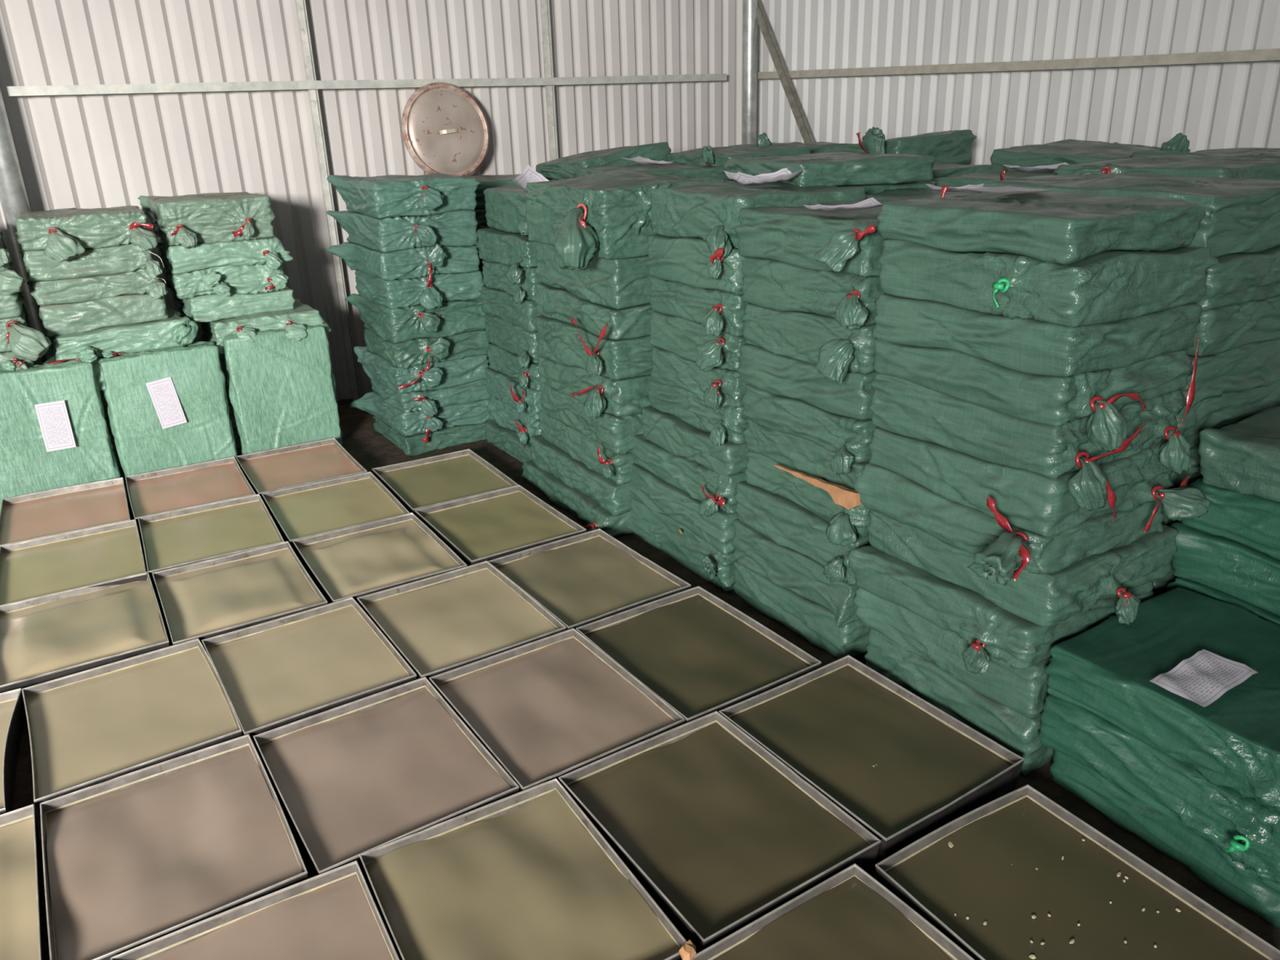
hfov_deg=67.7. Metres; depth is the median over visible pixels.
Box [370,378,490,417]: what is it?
woven sack
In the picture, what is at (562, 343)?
woven sack
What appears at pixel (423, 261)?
woven sack
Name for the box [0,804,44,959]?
metal tray
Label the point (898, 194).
woven sack
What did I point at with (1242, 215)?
woven sack
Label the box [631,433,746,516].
woven sack
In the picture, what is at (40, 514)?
metal tray
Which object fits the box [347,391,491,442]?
woven sack
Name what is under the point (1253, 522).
woven sack
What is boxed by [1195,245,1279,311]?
woven sack
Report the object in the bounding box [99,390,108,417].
woven sack
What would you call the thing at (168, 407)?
sack
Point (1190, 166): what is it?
woven sack
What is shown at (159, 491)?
metal tray
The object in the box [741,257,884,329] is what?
woven sack
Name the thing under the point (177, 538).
metal tray
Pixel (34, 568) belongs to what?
metal tray
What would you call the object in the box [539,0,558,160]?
stud
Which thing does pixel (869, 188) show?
woven sack
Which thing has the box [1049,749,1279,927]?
woven sack
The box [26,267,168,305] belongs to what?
woven sack
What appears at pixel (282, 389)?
sack
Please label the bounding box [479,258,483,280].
woven sack
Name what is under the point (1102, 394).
woven sack
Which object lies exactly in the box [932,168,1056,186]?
woven sack
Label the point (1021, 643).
woven sack
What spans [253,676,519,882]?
metal tray
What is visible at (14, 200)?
steel post
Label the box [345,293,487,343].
woven sack
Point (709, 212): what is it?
woven sack
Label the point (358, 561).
metal tray
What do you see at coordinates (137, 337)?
woven sack
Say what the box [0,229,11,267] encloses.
woven sack
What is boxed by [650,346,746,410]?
woven sack
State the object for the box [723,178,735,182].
woven sack
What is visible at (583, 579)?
metal tray
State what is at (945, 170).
woven sack
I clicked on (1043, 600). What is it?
woven sack
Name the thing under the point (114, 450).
woven sack
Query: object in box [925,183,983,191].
paper sheet
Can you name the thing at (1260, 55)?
rail
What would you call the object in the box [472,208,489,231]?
woven sack
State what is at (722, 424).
woven sack
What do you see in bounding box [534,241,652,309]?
woven sack
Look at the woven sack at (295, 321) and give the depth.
5.09 m
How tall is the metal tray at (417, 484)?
0.100 m
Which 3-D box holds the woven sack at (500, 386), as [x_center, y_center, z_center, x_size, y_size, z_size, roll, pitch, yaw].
[-0.474,-0.525,5.198,0.630,0.189,0.676,-12,23,-25]
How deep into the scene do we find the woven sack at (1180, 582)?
2.62 m
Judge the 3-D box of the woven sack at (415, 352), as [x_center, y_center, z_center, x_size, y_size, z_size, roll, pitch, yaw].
[-1.185,-0.781,5.330,0.576,0.160,0.703,-14,24,-29]
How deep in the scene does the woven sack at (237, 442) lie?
5.29 m
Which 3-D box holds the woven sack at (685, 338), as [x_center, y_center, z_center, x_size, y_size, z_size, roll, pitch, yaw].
[0.397,-0.563,3.654,0.691,0.166,0.613,-14,24,-29]
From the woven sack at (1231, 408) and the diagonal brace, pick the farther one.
the diagonal brace
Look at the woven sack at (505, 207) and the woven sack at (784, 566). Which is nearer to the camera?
the woven sack at (784, 566)
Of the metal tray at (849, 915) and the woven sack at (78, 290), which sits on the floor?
the metal tray at (849, 915)
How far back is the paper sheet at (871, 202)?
2.92 m
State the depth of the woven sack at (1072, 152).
4.24 m
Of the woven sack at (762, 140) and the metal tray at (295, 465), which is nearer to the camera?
the metal tray at (295, 465)
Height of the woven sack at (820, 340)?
0.176 m
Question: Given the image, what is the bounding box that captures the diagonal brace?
[755,0,814,142]
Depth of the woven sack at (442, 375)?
5.20 m
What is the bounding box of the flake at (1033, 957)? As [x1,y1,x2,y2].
[1028,955,1035,959]
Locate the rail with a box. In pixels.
[756,48,1279,79]
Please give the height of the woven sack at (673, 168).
0.182 m
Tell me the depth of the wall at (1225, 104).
5.21 m
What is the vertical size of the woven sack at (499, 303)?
0.171 m
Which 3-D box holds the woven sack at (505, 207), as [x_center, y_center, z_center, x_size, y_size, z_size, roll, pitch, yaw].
[-0.466,-1.385,4.878,0.595,0.229,0.671,-14,24,-29]
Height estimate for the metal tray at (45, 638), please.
0.100 m
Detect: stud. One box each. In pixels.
[294,0,360,400]
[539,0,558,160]
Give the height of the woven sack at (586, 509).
0.126 m
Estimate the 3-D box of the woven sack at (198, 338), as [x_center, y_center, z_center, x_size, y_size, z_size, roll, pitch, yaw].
[-2.206,-0.736,5.441,0.584,0.168,0.586,-14,24,-29]
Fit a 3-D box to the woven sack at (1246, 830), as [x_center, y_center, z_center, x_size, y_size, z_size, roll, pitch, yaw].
[1.436,0.652,2.362,0.650,0.178,0.679,-14,24,-28]
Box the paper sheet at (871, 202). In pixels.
[803,197,882,211]
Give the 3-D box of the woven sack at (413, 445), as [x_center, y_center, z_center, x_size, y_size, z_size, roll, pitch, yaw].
[-1.203,-0.316,5.540,0.572,0.113,0.646,-14,24,-29]
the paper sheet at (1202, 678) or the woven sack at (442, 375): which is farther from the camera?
the woven sack at (442, 375)
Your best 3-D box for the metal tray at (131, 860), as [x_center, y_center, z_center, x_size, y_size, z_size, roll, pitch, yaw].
[-1.151,0.911,2.339,0.519,0.100,0.643,-14,24,-29]
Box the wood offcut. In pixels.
[679,939,696,959]
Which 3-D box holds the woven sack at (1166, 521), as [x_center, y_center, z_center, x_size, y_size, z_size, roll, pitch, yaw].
[1.571,-0.032,3.184,0.618,0.172,0.793,-14,24,-29]
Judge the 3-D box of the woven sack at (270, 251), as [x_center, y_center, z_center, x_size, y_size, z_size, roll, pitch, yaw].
[-2.259,-1.242,5.174,0.620,0.179,0.660,-14,24,-28]
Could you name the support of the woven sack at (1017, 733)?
on the floor
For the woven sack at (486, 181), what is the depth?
5.48 m
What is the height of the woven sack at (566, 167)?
0.278 m
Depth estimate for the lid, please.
5.97 m
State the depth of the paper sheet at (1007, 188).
2.58 m
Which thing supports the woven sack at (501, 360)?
on the woven sack at (500, 386)
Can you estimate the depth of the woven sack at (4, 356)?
4.54 m
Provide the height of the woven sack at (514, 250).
0.238 m
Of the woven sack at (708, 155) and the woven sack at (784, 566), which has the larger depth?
the woven sack at (708, 155)
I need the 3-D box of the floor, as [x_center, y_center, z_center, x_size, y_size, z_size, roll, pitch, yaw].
[-1.458,2.117,-0.438,14.200,0.150,13.600,-14,24,-29]
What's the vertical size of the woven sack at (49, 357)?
0.182 m
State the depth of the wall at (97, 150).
5.77 m
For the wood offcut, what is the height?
0.022 m
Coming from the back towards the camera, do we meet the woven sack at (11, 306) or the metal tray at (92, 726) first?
the woven sack at (11, 306)
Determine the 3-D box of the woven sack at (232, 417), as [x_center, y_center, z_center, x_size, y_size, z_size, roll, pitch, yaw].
[-2.281,-0.438,5.491,0.586,0.164,0.590,-14,24,-28]
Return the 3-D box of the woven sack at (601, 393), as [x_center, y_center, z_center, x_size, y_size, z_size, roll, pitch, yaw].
[-0.070,-0.477,4.310,0.717,0.173,0.783,-14,24,-29]
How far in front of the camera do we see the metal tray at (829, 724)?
2.59 m
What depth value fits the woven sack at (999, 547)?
2.49 m
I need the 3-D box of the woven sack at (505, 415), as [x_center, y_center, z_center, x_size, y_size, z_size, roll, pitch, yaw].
[-0.459,-0.376,5.244,0.668,0.172,0.686,-14,24,-29]
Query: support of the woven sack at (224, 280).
on the woven sack at (205, 308)
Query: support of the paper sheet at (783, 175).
on the woven sack at (709, 212)
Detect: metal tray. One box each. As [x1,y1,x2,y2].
[0,477,130,546]
[0,519,146,606]
[0,571,168,706]
[0,688,25,814]
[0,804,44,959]
[22,638,241,812]
[40,733,307,959]
[110,860,399,959]
[124,456,255,534]
[137,493,284,591]
[151,541,327,648]
[201,596,416,755]
[235,438,367,504]
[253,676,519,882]
[262,471,409,555]
[292,512,466,604]
[356,560,566,682]
[359,778,687,959]
[372,448,518,515]
[414,484,586,566]
[429,627,684,792]
[487,528,691,630]
[558,711,880,953]
[575,586,821,724]
[692,863,974,959]
[719,654,1024,862]
[875,784,1279,959]
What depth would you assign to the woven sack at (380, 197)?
4.87 m
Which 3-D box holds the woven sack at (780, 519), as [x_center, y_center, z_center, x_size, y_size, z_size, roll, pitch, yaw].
[0.741,0.110,3.371,0.664,0.179,0.667,-13,23,-26]
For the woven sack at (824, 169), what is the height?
0.104 m
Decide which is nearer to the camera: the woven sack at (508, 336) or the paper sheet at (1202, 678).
the paper sheet at (1202, 678)
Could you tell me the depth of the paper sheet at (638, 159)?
5.07 m
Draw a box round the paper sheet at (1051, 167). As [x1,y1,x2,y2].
[1003,162,1069,171]
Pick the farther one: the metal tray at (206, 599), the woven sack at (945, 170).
the woven sack at (945, 170)
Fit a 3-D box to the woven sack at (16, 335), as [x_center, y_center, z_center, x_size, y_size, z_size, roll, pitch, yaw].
[-3.258,-0.705,4.628,0.665,0.212,0.718,-14,24,-29]
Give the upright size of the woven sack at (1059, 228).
0.123 m
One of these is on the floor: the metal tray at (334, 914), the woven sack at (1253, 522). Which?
the metal tray at (334, 914)
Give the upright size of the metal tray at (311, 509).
0.100 m
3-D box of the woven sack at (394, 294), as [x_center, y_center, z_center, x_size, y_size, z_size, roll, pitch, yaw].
[-1.199,-1.070,5.218,0.577,0.171,0.712,-14,24,-29]
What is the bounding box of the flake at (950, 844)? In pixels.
[948,841,953,848]
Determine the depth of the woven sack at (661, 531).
3.78 m
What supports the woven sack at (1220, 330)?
on the woven sack at (1248, 366)
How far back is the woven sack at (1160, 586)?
2.81 m
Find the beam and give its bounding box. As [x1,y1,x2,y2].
[6,73,727,96]
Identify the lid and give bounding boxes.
[401,82,489,176]
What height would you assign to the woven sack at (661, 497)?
0.170 m
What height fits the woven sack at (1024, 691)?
0.181 m
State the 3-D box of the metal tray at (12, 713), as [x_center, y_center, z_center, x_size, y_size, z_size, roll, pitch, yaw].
[-1.995,0.838,2.604,0.514,0.100,0.638,-12,23,-26]
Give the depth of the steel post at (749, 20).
6.82 m
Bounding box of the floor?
[12,395,1279,959]
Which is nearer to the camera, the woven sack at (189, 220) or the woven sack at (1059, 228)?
the woven sack at (1059, 228)
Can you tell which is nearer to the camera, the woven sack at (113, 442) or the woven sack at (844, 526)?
the woven sack at (844, 526)
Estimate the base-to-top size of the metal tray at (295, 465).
0.100 m
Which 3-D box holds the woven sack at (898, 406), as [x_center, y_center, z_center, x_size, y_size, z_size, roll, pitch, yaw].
[1.064,-0.213,2.593,0.560,0.411,0.740,-14,24,-29]
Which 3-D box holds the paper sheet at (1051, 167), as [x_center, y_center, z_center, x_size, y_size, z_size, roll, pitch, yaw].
[1.628,-1.261,3.851,0.270,0.027,0.150,-4,21,-6]
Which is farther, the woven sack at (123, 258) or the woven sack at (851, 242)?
the woven sack at (123, 258)
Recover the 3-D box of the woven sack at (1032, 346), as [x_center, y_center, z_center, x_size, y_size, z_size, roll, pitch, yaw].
[1.033,-0.423,2.530,0.585,0.145,0.664,-14,24,-29]
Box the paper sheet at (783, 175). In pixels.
[724,167,804,184]
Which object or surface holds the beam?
attached to the stud at (300, 6)
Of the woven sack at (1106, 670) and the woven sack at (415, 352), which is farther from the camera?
the woven sack at (415, 352)
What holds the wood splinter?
on the woven sack at (844, 526)
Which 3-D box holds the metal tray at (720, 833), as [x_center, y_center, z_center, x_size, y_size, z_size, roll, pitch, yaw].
[0.177,0.854,2.374,0.515,0.100,0.640,-14,24,-30]
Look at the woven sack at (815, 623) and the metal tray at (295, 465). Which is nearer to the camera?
the woven sack at (815, 623)
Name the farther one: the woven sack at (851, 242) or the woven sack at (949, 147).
the woven sack at (949, 147)
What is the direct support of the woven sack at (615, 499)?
on the woven sack at (586, 509)
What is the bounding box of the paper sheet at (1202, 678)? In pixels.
[1149,648,1257,706]
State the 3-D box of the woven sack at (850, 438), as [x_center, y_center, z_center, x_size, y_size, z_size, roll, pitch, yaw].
[0.732,-0.234,3.222,0.671,0.170,0.674,-14,24,-28]
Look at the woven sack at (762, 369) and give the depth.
3.02 m
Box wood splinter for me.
[773,464,862,510]
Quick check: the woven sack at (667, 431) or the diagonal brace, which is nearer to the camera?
the woven sack at (667, 431)
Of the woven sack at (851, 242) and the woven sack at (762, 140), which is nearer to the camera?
the woven sack at (851, 242)
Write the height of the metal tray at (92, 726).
0.100 m
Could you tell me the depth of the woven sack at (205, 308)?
5.06 m
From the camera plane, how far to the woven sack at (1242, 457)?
2.52 m
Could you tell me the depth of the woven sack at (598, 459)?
4.24 m
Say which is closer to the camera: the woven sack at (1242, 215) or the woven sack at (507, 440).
the woven sack at (1242, 215)
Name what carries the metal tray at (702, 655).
on the floor
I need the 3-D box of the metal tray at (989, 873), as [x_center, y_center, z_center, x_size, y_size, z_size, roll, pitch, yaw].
[0.915,0.957,2.041,0.514,0.100,0.646,-13,24,-28]
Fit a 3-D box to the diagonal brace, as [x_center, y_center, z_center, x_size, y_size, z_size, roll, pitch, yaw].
[1.246,-2.081,6.515,0.062,2.579,1.729,-14,24,-29]
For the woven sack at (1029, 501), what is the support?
on the woven sack at (999, 547)
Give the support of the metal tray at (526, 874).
on the floor
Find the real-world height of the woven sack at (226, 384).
0.175 m
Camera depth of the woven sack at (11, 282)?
4.40 m
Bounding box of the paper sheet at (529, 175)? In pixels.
[511,164,549,191]
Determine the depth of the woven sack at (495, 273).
4.80 m
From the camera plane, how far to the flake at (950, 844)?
2.25 m
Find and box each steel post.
[0,88,51,364]
[742,0,757,144]
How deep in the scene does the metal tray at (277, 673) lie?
3.09 m
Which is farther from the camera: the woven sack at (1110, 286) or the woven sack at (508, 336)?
the woven sack at (508, 336)
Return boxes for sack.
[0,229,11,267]
[0,261,25,295]
[0,290,24,319]
[0,302,51,360]
[0,346,120,509]
[0,351,35,371]
[13,205,157,262]
[19,243,164,281]
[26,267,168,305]
[37,293,168,336]
[40,343,133,391]
[49,302,191,360]
[97,320,237,476]
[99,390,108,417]
[106,417,115,448]
[112,448,125,478]
[137,191,275,248]
[156,235,293,274]
[162,263,288,299]
[173,286,295,322]
[195,335,226,378]
[200,297,331,353]
[222,324,342,454]
[225,378,231,404]
[228,404,237,431]
[232,430,242,455]
[324,241,479,285]
[326,173,480,218]
[326,209,478,253]
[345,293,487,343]
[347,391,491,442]
[353,346,488,394]
[355,270,484,310]
[364,328,489,368]
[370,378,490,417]
[373,416,487,456]
[457,173,547,208]
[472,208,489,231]
[475,227,537,285]
[478,284,541,332]
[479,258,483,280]
[481,259,542,304]
[483,185,528,235]
[483,313,539,368]
[484,367,542,420]
[484,420,533,463]
[487,343,542,396]
[487,395,541,448]
[520,460,632,537]
[524,170,725,270]
[529,435,632,515]
[532,315,653,380]
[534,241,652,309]
[535,142,671,179]
[535,283,653,340]
[537,355,651,419]
[538,409,635,484]
[540,382,643,454]
[578,162,724,178]
[626,463,737,554]
[628,497,736,592]
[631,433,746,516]
[641,406,748,475]
[644,234,745,294]
[647,380,748,446]
[648,276,749,337]
[648,311,746,372]
[650,181,866,257]
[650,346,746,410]
[665,143,810,166]
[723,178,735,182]
[724,152,935,186]
[730,132,853,153]
[731,519,859,627]
[733,199,892,276]
[733,480,871,585]
[733,560,869,659]
[737,343,876,420]
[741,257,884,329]
[741,302,875,384]
[741,383,876,475]
[742,418,868,490]
[744,449,871,546]
[822,126,976,164]
[837,180,936,194]
[847,545,1154,675]
[853,462,1164,586]
[853,586,1052,718]
[864,627,1053,775]
[866,185,979,200]
[866,510,1178,626]
[868,337,1199,522]
[868,426,1210,537]
[871,293,1202,377]
[872,337,1193,452]
[876,191,1205,265]
[878,239,1218,327]
[932,163,1007,178]
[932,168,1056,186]
[979,173,1279,257]
[990,133,1190,173]
[1037,694,1279,884]
[1044,586,1279,813]
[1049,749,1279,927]
[1052,155,1279,180]
[1130,147,1279,158]
[1152,561,1177,596]
[1162,509,1181,526]
[1166,443,1203,488]
[1166,577,1279,625]
[1169,521,1279,616]
[1176,381,1279,448]
[1178,337,1279,408]
[1181,478,1279,560]
[1186,295,1279,356]
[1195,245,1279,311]
[1197,405,1279,502]
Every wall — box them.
[0,0,742,400]
[741,0,1279,164]
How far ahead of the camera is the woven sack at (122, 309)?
4.73 m
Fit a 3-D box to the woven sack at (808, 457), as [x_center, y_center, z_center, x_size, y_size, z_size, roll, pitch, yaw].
[0.765,-0.141,3.275,0.614,0.142,0.656,-14,24,-29]
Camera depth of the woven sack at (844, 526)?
3.12 m
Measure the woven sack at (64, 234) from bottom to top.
0.217 m
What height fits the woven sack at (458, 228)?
0.196 m
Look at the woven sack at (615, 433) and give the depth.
4.09 m
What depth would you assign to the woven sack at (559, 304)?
3.93 m
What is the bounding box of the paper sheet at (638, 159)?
[620,155,674,164]
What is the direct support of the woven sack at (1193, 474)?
on the woven sack at (1166, 521)
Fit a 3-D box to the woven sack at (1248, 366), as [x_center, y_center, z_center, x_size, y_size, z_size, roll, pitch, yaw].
[1.514,-0.404,3.014,0.700,0.195,0.805,-14,24,-29]
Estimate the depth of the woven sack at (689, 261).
3.38 m
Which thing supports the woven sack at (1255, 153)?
on the woven sack
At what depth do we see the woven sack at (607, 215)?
3.74 m
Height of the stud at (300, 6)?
4.600 m
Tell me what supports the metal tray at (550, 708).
on the floor
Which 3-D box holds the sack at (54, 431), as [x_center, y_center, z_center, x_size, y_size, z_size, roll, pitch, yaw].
[-2.917,-0.247,4.648,0.636,0.734,0.178,-14,24,-28]
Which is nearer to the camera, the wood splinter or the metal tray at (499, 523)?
the wood splinter
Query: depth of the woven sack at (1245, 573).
2.59 m
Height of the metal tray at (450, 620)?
0.100 m
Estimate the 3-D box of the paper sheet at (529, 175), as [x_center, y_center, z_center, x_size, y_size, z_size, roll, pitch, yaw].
[-0.450,-1.387,4.496,0.255,0.189,0.197,1,21,9]
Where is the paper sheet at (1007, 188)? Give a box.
[965,185,1056,192]
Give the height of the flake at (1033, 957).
0.004 m
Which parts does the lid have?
handle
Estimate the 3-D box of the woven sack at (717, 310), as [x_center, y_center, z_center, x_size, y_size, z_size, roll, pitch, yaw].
[0.395,-0.698,3.603,0.686,0.162,0.625,-14,24,-28]

